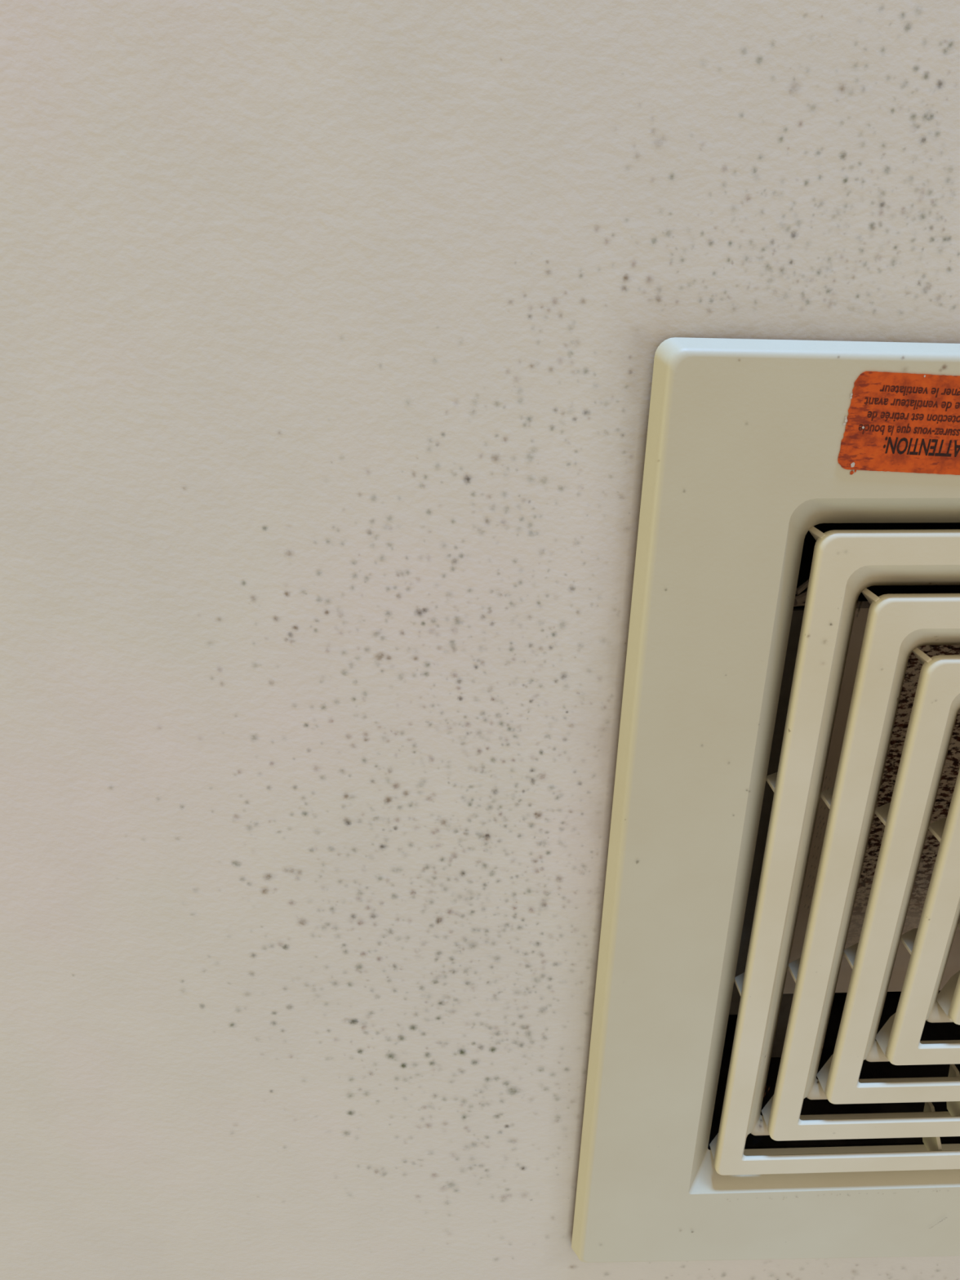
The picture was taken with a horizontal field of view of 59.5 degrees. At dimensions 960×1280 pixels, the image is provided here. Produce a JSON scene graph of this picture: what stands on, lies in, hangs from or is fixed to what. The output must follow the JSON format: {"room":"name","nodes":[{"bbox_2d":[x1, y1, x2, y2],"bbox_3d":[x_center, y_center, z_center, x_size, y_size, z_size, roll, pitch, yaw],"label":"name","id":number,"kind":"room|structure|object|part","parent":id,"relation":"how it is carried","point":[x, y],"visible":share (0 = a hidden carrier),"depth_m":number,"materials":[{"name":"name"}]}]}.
{"room":"damaged room","nodes":[
{"label":"damaged room","id":0,"kind":"room"},
{"bbox_2d":[0,0,959,1279],"bbox_3d":[0.159,0.060,0.213,2.400,0.013,2.400,0,-67,-2],"label":"ceiling","id":1,"kind":"structure","parent":0,"point":[331,331],"depth_m":0.17,"materials":[{"name":"paint"}]},
{"bbox_2d":[571,337,959,1262],"bbox_3d":[0.158,0.066,0.209,0.265,0.013,0.265,0,-67,-2],"label":"ceiling vent","id":2,"kind":"object","parent":1,"relation":"in","point":[753,445],"visible":1,"depth_m":0.19,"materials":[{"name":"beige plastic"}]},
{"bbox_2d":[707,522,959,1150],"bbox_3d":[0.158,0.042,0.255,0.190,0.096,0.190,0,-67,-2],"label":"exhaust fan","id":3,"kind":"object","parent":1,"relation":"attached to","point":[941,1030],"visible":0.2,"depth_m":0.24,"materials":[{"name":"metal"}]},
{"bbox_3d":[0.159,0.047,0.231,0.143,0.006,0.122,0,-67,-2],"label":"blower plate","id":4,"kind":"part","parent":3,"relation":"part of","materials":[{"name":"beige plastic"}]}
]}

